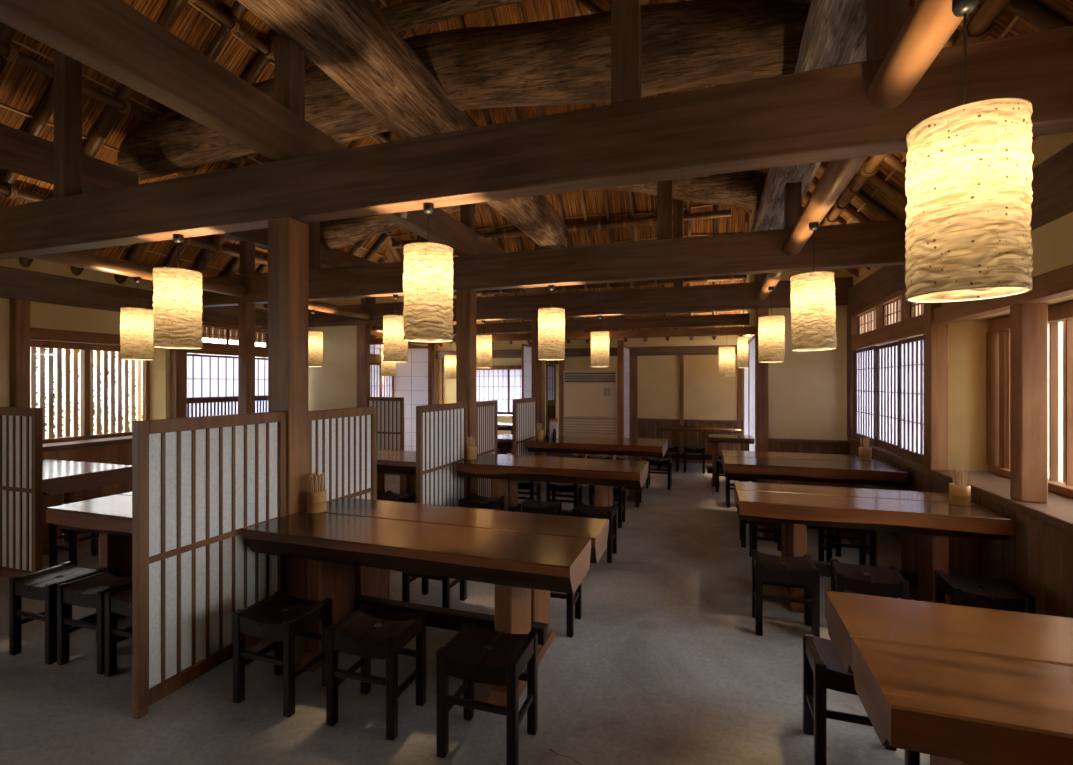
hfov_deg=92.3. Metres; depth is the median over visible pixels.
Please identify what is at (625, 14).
strut
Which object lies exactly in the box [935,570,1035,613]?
stool
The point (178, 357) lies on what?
column
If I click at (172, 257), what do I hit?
rafter
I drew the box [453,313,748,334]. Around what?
tie beam
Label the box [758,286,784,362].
paper lantern
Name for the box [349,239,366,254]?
rafter
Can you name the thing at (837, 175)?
pole
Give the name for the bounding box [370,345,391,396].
window
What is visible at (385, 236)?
rafter
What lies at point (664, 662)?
floor
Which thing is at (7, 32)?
rafter
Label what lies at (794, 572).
stool
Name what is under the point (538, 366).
column
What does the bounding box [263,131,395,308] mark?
rafter
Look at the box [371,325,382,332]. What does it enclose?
pole
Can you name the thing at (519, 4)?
rafter
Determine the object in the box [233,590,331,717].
stool
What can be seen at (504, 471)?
table
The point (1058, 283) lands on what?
trim
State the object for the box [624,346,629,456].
door
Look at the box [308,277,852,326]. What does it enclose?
tie beam
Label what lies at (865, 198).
rafter
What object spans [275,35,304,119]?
strut
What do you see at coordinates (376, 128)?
log beam
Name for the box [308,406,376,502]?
slatted screen
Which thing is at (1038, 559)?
wall
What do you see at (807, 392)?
wall
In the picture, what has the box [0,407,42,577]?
slatted screen
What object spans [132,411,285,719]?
slatted screen
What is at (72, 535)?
stool
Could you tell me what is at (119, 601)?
stool
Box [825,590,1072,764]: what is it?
table
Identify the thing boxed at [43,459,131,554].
table
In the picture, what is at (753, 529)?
stool
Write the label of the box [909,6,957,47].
rafter
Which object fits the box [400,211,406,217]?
junction box
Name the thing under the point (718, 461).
stool
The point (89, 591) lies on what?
stool
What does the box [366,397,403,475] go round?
slatted screen
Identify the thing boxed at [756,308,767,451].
column
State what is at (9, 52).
bamboo purlin
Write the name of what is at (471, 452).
cup
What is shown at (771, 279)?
pole
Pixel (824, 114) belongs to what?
tie beam
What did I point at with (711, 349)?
trim
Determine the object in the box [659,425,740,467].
table
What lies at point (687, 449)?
stool
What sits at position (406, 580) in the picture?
stool
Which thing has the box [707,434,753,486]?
table
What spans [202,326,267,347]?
window
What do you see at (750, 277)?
wall
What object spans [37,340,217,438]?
foliage
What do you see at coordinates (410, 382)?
door
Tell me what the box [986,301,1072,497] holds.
window
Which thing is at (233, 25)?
bamboo purlin
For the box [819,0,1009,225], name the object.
bamboo purlin
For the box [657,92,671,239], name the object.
strut
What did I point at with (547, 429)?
sauce bottle
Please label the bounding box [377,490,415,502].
stool
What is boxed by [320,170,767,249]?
log beam
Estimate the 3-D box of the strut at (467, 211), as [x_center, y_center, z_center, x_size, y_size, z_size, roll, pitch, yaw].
[-0.732,-1.846,5.467,0.115,0.468,0.130,0,0,18]
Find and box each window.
[30,340,149,442]
[187,353,267,416]
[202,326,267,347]
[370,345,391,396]
[408,344,424,346]
[476,369,521,414]
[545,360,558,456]
[855,335,922,463]
[858,297,922,333]
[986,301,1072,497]
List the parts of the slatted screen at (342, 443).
rail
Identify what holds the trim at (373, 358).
attached to the wall at (387, 299)
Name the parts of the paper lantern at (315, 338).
lamp shade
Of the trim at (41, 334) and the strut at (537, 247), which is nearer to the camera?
the trim at (41, 334)
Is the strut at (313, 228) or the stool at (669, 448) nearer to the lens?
the strut at (313, 228)
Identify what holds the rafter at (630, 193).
attached to the ceiling at (645, 205)
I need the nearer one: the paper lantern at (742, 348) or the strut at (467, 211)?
the strut at (467, 211)
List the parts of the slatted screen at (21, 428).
rail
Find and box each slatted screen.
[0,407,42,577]
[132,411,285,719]
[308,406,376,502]
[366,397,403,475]
[416,402,467,506]
[476,400,496,496]
[512,397,537,490]
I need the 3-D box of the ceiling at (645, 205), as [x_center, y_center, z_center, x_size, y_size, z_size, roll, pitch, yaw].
[0.067,-3.089,8.287,10.650,5.537,5.537,0,0,18]
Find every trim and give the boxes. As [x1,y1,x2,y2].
[30,327,154,347]
[43,435,131,451]
[187,322,267,357]
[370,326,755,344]
[370,335,382,362]
[428,340,623,455]
[435,345,741,422]
[438,355,740,462]
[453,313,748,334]
[768,438,849,444]
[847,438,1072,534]
[851,288,922,349]
[933,264,1072,324]
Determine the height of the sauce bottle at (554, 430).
0.132 m
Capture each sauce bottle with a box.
[546,428,549,437]
[552,429,555,437]
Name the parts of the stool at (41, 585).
leg, rail, leg, leg, rail, leg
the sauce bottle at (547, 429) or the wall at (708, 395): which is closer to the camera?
the sauce bottle at (547, 429)
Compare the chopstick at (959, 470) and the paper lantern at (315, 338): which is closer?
the chopstick at (959, 470)
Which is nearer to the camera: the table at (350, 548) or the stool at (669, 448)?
the table at (350, 548)
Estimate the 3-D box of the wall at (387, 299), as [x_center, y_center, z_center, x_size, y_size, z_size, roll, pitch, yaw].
[-2.566,-0.320,10.028,0.100,3.600,2.450,0,0,18]
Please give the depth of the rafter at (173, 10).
4.97 m
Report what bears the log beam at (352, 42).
on the strut at (289, 56)
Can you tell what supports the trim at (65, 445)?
attached to the wall at (42, 315)
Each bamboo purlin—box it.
[0,42,390,233]
[0,184,267,266]
[189,0,390,142]
[379,0,417,36]
[392,209,730,248]
[453,274,746,296]
[570,0,581,15]
[641,0,656,96]
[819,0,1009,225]
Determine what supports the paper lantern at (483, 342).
hanging from the tie beam at (735, 296)
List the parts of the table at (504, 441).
leg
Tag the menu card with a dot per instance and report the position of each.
(553, 421)
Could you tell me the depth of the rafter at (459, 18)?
7.45 m
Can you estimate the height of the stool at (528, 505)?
0.420 m
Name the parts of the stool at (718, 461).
leg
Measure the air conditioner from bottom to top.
1.700 m
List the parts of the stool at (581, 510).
leg, leg, rail, leg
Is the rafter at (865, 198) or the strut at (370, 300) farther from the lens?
the strut at (370, 300)
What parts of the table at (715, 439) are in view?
leg, leg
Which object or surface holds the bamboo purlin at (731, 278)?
attached to the rafter at (459, 18)
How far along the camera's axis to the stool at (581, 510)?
4.32 m
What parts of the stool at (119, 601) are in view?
leg, rail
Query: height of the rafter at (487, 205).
4.246 m
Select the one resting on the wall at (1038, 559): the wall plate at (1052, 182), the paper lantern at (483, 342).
the wall plate at (1052, 182)
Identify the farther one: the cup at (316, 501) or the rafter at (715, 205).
the rafter at (715, 205)
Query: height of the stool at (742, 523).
0.420 m
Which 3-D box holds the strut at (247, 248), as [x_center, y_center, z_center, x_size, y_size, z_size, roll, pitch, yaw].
[-3.598,-1.542,6.410,0.120,0.427,0.130,0,0,18]
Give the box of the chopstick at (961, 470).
[961,470,962,485]
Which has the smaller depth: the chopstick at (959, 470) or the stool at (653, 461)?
the chopstick at (959, 470)
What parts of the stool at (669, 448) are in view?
leg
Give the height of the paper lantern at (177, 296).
0.748 m
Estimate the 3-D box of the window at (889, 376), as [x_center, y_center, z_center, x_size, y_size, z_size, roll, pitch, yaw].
[3.578,0.145,5.232,0.058,1.090,2.265,0,0,18]
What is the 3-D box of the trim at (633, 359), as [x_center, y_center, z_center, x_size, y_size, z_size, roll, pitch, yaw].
[0.773,0.480,10.149,6.070,2.000,0.055,0,0,18]
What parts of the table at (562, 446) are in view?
leg, leg, leg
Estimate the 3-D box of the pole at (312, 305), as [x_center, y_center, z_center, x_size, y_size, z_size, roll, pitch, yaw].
[-3.211,-1.123,7.587,0.143,0.145,2.350,0,0,18]
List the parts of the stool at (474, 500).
leg, leg, rail, leg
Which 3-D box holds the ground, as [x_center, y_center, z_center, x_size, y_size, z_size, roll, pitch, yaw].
[0.000,1.800,0.000,80.000,0.360,80.000,0,0,18]
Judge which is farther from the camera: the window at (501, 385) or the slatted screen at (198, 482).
the window at (501, 385)
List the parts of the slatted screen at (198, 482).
rail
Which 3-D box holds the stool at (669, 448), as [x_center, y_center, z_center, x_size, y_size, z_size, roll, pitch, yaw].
[2.225,1.270,8.690,0.335,0.420,0.275,0,0,18]
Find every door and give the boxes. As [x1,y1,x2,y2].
[392,346,427,450]
[522,344,531,397]
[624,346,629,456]
[743,368,747,434]
[748,334,755,481]
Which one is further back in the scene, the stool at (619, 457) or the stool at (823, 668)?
the stool at (619, 457)
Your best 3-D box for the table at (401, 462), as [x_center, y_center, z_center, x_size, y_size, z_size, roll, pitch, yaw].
[-1.561,1.130,5.545,1.370,0.700,0.720,0,0,18]
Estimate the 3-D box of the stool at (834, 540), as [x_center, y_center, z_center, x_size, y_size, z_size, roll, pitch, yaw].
[2.476,1.270,4.554,0.335,0.420,0.275,0,0,21]
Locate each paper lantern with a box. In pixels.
[120,277,153,359]
[152,234,202,348]
[308,310,322,366]
[381,348,395,375]
[383,294,407,361]
[403,203,452,342]
[445,343,455,378]
[476,320,491,367]
[538,285,564,359]
[591,315,609,366]
[719,347,734,375]
[737,326,752,367]
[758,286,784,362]
[790,222,836,350]
[905,0,1033,302]
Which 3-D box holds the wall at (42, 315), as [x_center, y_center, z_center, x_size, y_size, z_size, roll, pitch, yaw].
[-6.079,-0.020,3.999,0.513,3.000,11.000,0,0,18]
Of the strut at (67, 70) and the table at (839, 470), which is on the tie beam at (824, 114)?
the strut at (67, 70)
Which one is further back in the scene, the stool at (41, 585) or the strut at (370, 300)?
the strut at (370, 300)
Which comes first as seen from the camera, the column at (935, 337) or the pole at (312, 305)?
the column at (935, 337)
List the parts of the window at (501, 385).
sash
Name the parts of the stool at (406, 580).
leg, leg, leg, leg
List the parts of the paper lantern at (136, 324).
lamp shade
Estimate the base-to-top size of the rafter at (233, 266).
4.044 m
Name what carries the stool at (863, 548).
on the floor
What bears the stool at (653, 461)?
on the floor
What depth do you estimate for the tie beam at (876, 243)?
4.87 m
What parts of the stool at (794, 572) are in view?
leg, rail, leg, leg, rail, leg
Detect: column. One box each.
[10,299,29,407]
[170,349,186,417]
[238,303,254,413]
[268,217,307,599]
[357,325,369,406]
[456,289,475,495]
[532,318,544,455]
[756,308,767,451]
[847,313,860,438]
[923,303,947,470]
[1010,302,1047,502]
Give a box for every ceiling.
[0,0,433,277]
[384,0,749,335]
[578,0,1072,274]
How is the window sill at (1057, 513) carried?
attached to the wall at (1038, 559)
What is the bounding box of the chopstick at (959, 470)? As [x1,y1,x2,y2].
[959,470,960,485]
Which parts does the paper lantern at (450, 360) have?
lamp shade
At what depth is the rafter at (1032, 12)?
2.30 m
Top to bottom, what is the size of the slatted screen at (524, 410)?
1.262 m
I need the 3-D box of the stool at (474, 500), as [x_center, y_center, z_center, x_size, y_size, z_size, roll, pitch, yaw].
[-0.500,1.270,4.754,0.335,0.420,0.275,0,0,21]
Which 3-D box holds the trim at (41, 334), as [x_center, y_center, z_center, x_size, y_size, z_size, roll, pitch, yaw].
[-5.145,-0.517,6.139,0.110,0.125,1.610,0,0,18]
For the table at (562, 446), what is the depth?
6.63 m
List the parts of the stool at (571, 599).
leg, leg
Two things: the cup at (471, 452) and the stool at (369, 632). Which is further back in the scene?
the cup at (471, 452)
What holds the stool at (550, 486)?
on the floor
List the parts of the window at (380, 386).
sash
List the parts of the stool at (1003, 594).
leg, rail, leg, leg, rail, leg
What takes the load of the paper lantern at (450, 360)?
hanging from the ceiling at (645, 205)
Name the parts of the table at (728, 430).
leg, leg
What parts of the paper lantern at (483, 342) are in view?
lamp shade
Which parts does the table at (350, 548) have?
leg, leg, leg, leg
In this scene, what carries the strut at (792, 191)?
on the tie beam at (876, 243)
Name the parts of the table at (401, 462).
leg, leg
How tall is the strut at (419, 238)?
2.222 m
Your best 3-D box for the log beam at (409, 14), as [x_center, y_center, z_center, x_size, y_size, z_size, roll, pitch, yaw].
[-0.907,-3.695,5.088,3.112,0.332,0.244,0,0,18]
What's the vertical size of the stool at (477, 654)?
0.420 m
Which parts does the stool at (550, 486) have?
leg, leg, leg, leg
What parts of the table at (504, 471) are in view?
leg, leg, leg, leg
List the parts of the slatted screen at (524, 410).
rail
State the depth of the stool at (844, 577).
2.85 m
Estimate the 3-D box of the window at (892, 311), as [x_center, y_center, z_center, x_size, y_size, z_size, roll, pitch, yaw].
[3.718,-0.700,5.417,0.140,0.370,2.781,0,0,18]
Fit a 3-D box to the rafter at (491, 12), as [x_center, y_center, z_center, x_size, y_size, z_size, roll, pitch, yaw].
[-0.020,-2.935,8.202,0.088,5.086,5.086,0,0,18]
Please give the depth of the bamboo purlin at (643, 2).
4.70 m
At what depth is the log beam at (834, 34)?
2.78 m
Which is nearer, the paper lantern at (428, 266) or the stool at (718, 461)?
the paper lantern at (428, 266)
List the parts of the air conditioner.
panel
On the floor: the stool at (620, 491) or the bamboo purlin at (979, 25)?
the stool at (620, 491)
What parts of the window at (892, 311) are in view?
sash, sash, sash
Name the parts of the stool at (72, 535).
leg, leg, leg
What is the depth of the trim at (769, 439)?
6.61 m
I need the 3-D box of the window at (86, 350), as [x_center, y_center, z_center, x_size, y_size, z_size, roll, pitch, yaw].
[-5.539,0.090,6.285,0.190,1.400,1.481,0,0,18]
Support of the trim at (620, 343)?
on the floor
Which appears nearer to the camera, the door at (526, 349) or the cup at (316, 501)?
the cup at (316, 501)
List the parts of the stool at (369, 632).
leg, rail, leg, leg, rail, leg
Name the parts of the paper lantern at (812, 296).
lamp shade, cord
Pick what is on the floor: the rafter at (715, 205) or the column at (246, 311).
the column at (246, 311)
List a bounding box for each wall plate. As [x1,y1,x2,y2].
[0,266,267,329]
[847,143,1072,313]
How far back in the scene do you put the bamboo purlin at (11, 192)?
6.44 m
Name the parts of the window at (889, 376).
sash, sash, sash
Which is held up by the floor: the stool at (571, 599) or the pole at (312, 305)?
the stool at (571, 599)
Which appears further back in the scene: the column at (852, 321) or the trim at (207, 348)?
the trim at (207, 348)
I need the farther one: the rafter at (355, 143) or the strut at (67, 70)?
the rafter at (355, 143)
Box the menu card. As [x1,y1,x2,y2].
[549,418,557,437]
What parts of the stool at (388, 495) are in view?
rail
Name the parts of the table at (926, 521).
leg, leg, leg, leg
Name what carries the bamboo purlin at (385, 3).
attached to the rafter at (206, 256)
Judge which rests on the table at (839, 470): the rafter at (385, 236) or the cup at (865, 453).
the cup at (865, 453)
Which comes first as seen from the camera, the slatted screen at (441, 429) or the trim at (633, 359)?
the slatted screen at (441, 429)
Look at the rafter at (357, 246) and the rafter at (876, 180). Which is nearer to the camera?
the rafter at (876, 180)
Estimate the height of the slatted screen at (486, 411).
1.270 m
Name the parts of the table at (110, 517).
leg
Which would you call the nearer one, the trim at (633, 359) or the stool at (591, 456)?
the stool at (591, 456)
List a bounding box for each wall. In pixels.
[0,258,267,504]
[308,298,363,410]
[364,259,436,403]
[437,335,753,463]
[742,210,757,335]
[768,269,852,486]
[850,132,1072,617]
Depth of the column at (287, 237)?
3.08 m
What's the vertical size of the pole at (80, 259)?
0.152 m
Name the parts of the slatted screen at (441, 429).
rail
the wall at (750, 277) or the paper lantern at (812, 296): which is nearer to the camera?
the paper lantern at (812, 296)
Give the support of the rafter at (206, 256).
attached to the ceiling at (23, 89)
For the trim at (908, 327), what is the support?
attached to the wall at (1038, 559)
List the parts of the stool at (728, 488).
leg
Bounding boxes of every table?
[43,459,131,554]
[46,492,131,620]
[243,497,608,706]
[377,449,415,502]
[456,454,648,515]
[497,422,511,454]
[497,434,511,454]
[526,435,667,501]
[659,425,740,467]
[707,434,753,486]
[722,450,907,544]
[734,481,1014,612]
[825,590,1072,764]
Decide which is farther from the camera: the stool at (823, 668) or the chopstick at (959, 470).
the chopstick at (959, 470)
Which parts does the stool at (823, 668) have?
leg, rail, leg, leg, leg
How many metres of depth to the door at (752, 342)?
7.50 m
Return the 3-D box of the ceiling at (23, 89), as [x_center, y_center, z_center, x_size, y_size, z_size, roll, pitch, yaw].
[-3.767,-3.439,4.370,4.837,4.837,13.550,0,0,18]
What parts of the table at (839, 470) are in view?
leg, leg, leg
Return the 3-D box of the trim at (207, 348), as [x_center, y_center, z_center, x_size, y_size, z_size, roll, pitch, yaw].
[-4.503,-0.637,8.091,0.110,0.465,2.240,0,0,18]
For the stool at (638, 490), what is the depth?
6.13 m
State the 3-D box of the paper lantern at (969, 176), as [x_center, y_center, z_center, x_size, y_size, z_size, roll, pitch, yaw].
[1.217,-0.673,1.463,0.279,0.853,0.277,0,0,-17]
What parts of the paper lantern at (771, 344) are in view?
lamp shade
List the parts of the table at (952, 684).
leg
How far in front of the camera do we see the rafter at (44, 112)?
4.64 m
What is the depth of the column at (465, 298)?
5.41 m
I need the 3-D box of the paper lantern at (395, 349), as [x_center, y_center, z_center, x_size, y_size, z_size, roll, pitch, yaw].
[-1.573,-0.604,5.749,0.273,0.748,0.272,0,0,-15]
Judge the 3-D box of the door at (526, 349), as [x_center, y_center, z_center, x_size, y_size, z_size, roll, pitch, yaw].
[-0.160,0.415,8.895,0.032,2.130,0.500,0,0,18]
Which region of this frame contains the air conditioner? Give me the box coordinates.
[563,370,616,459]
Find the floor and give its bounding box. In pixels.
[0,454,949,764]
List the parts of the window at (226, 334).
sash, sash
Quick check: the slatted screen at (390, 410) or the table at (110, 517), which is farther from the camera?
the slatted screen at (390, 410)
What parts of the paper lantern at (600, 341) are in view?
lamp shade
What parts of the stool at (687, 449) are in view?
leg, leg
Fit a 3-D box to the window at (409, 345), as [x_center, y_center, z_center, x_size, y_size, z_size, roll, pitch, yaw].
[-2.441,0.210,10.408,0.040,1.940,1.250,0,0,18]
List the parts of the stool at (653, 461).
leg, leg, leg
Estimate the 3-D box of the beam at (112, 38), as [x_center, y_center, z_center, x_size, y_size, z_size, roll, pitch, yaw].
[-1.658,-1.470,2.650,0.135,0.284,11.200,0,0,18]
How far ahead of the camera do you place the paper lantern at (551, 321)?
5.07 m
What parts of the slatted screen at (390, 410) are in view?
rail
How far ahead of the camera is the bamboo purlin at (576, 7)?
6.03 m
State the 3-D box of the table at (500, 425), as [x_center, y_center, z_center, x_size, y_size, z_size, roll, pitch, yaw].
[-0.633,1.130,9.761,1.100,0.700,0.650,0,0,18]
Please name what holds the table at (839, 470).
on the floor
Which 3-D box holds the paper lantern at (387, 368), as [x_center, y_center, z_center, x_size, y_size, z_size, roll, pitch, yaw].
[-2.661,-0.498,9.255,0.265,0.764,0.265,0,0,18]
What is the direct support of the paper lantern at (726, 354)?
hanging from the ceiling at (645, 205)
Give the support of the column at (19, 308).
on the floor
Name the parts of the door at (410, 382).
frame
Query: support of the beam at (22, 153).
on the strut
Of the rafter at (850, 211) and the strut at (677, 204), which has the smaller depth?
the rafter at (850, 211)
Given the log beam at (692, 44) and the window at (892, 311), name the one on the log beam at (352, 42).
the log beam at (692, 44)
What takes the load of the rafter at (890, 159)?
attached to the ceiling at (1007, 24)
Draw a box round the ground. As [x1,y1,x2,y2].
[45,404,511,437]
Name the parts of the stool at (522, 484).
leg, leg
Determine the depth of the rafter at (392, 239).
9.58 m
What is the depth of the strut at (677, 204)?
7.14 m
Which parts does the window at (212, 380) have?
skirt frame, sash, sash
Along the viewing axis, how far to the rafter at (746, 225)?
7.80 m
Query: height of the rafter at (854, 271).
2.484 m
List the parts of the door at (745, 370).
frame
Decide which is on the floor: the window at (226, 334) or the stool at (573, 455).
the stool at (573, 455)
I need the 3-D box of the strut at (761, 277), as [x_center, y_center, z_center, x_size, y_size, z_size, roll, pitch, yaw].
[3.009,-1.534,6.848,0.120,0.412,0.130,0,0,18]
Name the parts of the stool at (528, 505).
leg, leg, rail, leg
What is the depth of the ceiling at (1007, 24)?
4.21 m
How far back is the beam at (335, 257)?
7.57 m
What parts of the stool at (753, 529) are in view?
leg, leg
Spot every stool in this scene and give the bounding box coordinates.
[9,561,106,664]
[49,523,98,566]
[57,567,131,674]
[105,585,131,676]
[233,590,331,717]
[326,603,425,740]
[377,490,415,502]
[402,572,466,607]
[436,621,537,764]
[459,493,504,510]
[518,480,540,500]
[518,497,561,515]
[546,482,581,507]
[550,582,581,637]
[572,454,584,457]
[572,502,616,562]
[587,454,612,459]
[589,485,624,527]
[613,487,641,507]
[616,455,628,459]
[646,457,671,489]
[658,445,678,471]
[684,445,704,473]
[716,458,742,491]
[726,477,755,507]
[739,520,781,550]
[749,521,781,556]
[752,550,819,636]
[803,631,919,764]
[807,525,840,556]
[818,526,875,565]
[830,558,908,599]
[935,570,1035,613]
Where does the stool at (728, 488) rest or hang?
on the floor
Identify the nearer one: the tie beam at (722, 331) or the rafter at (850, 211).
the rafter at (850, 211)
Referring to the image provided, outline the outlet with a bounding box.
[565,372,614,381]
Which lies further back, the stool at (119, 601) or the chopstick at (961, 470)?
the chopstick at (961, 470)
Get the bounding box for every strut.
[54,49,81,198]
[240,241,254,274]
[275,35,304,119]
[305,222,319,268]
[365,297,375,303]
[417,235,426,241]
[460,203,474,230]
[535,245,542,249]
[611,0,640,103]
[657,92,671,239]
[673,199,682,286]
[758,273,767,281]
[784,182,801,228]
[866,0,908,60]
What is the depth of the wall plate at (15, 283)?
5.89 m
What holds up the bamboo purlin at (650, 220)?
attached to the rafter
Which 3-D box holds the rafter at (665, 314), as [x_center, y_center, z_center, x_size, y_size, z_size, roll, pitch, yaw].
[2.059,-2.044,8.457,0.079,3.298,3.298,0,0,18]
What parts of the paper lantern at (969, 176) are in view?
cord, lamp shade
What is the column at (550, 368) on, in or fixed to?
on the floor
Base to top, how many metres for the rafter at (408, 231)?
2.612 m
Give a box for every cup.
[307,489,326,512]
[466,446,476,459]
[535,430,542,439]
[859,447,871,459]
[949,483,970,505]
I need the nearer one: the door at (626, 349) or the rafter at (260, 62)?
the rafter at (260, 62)
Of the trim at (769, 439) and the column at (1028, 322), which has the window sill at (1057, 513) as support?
the column at (1028, 322)
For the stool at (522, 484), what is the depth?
5.59 m
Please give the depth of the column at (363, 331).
8.73 m
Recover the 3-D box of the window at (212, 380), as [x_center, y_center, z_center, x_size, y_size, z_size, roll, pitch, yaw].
[-4.502,0.145,8.080,0.026,1.090,2.200,0,0,18]
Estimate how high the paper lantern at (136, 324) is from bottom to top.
0.825 m
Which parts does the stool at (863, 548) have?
leg, leg, leg, leg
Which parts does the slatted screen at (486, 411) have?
rail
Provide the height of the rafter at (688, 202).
2.858 m
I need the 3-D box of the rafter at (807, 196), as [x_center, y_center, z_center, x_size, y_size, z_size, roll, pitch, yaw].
[2.255,-2.746,5.823,3.406,3.406,0.084,0,0,18]
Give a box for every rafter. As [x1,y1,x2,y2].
[0,22,15,60]
[0,82,53,205]
[18,0,187,267]
[70,1,246,275]
[114,30,278,283]
[151,56,310,285]
[190,0,382,272]
[220,31,406,276]
[255,137,364,273]
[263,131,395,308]
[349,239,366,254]
[364,233,390,259]
[391,238,441,346]
[406,229,455,344]
[457,16,533,294]
[486,204,529,343]
[488,8,569,343]
[517,2,588,342]
[546,0,606,330]
[578,0,870,222]
[591,103,626,341]
[604,0,897,219]
[628,191,647,341]
[648,2,907,208]
[656,195,668,340]
[669,0,905,175]
[672,91,845,224]
[687,201,693,339]
[712,204,717,339]
[738,221,748,336]
[847,268,858,276]
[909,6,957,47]
[1005,0,1072,30]
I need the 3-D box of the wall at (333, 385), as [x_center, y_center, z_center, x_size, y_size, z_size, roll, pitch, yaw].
[-3.609,-0.320,9.033,1.300,3.600,0.133,0,0,18]
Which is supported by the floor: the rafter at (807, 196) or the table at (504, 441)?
the table at (504, 441)
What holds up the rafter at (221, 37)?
attached to the ceiling at (23, 89)
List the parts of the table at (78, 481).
leg, leg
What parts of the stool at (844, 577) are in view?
leg, rail, leg, leg, rail, leg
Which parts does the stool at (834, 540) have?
leg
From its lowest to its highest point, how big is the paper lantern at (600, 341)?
0.748 m
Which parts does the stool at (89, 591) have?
leg, rail, leg, leg, rail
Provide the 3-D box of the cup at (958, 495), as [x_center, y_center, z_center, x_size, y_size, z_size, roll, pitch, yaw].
[2.711,0.717,3.298,0.111,0.125,0.111,0,0,-31]
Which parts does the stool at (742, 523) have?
leg, leg, leg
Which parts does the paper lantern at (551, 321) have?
lamp shade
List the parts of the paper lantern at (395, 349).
lamp shade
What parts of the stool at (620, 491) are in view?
leg, leg, leg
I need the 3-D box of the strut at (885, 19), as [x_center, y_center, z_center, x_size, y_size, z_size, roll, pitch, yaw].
[1.466,-1.534,2.155,0.120,0.412,0.130,0,0,18]
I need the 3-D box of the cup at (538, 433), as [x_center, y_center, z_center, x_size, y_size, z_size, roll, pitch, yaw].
[0.037,0.717,7.062,0.111,0.125,0.111,0,0,26]
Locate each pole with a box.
[25,251,245,296]
[308,301,370,319]
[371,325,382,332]
[756,272,784,300]
[783,156,867,255]
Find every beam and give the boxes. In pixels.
[0,0,545,294]
[0,26,1072,259]
[0,123,138,193]
[118,0,810,180]
[202,219,906,307]
[215,228,377,267]
[237,0,567,248]
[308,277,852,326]
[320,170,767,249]
[332,110,467,143]
[379,0,526,32]
[750,0,865,231]
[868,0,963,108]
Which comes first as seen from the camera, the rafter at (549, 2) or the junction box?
the junction box
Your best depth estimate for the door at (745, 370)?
8.83 m
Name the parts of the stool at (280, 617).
leg, rail, leg, leg, rail, leg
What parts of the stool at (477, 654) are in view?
leg, rail, leg, leg, rail, leg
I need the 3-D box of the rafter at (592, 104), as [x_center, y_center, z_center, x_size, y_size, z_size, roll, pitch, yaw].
[1.202,-2.431,8.330,0.074,4.069,4.069,0,0,18]
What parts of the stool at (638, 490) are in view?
leg, leg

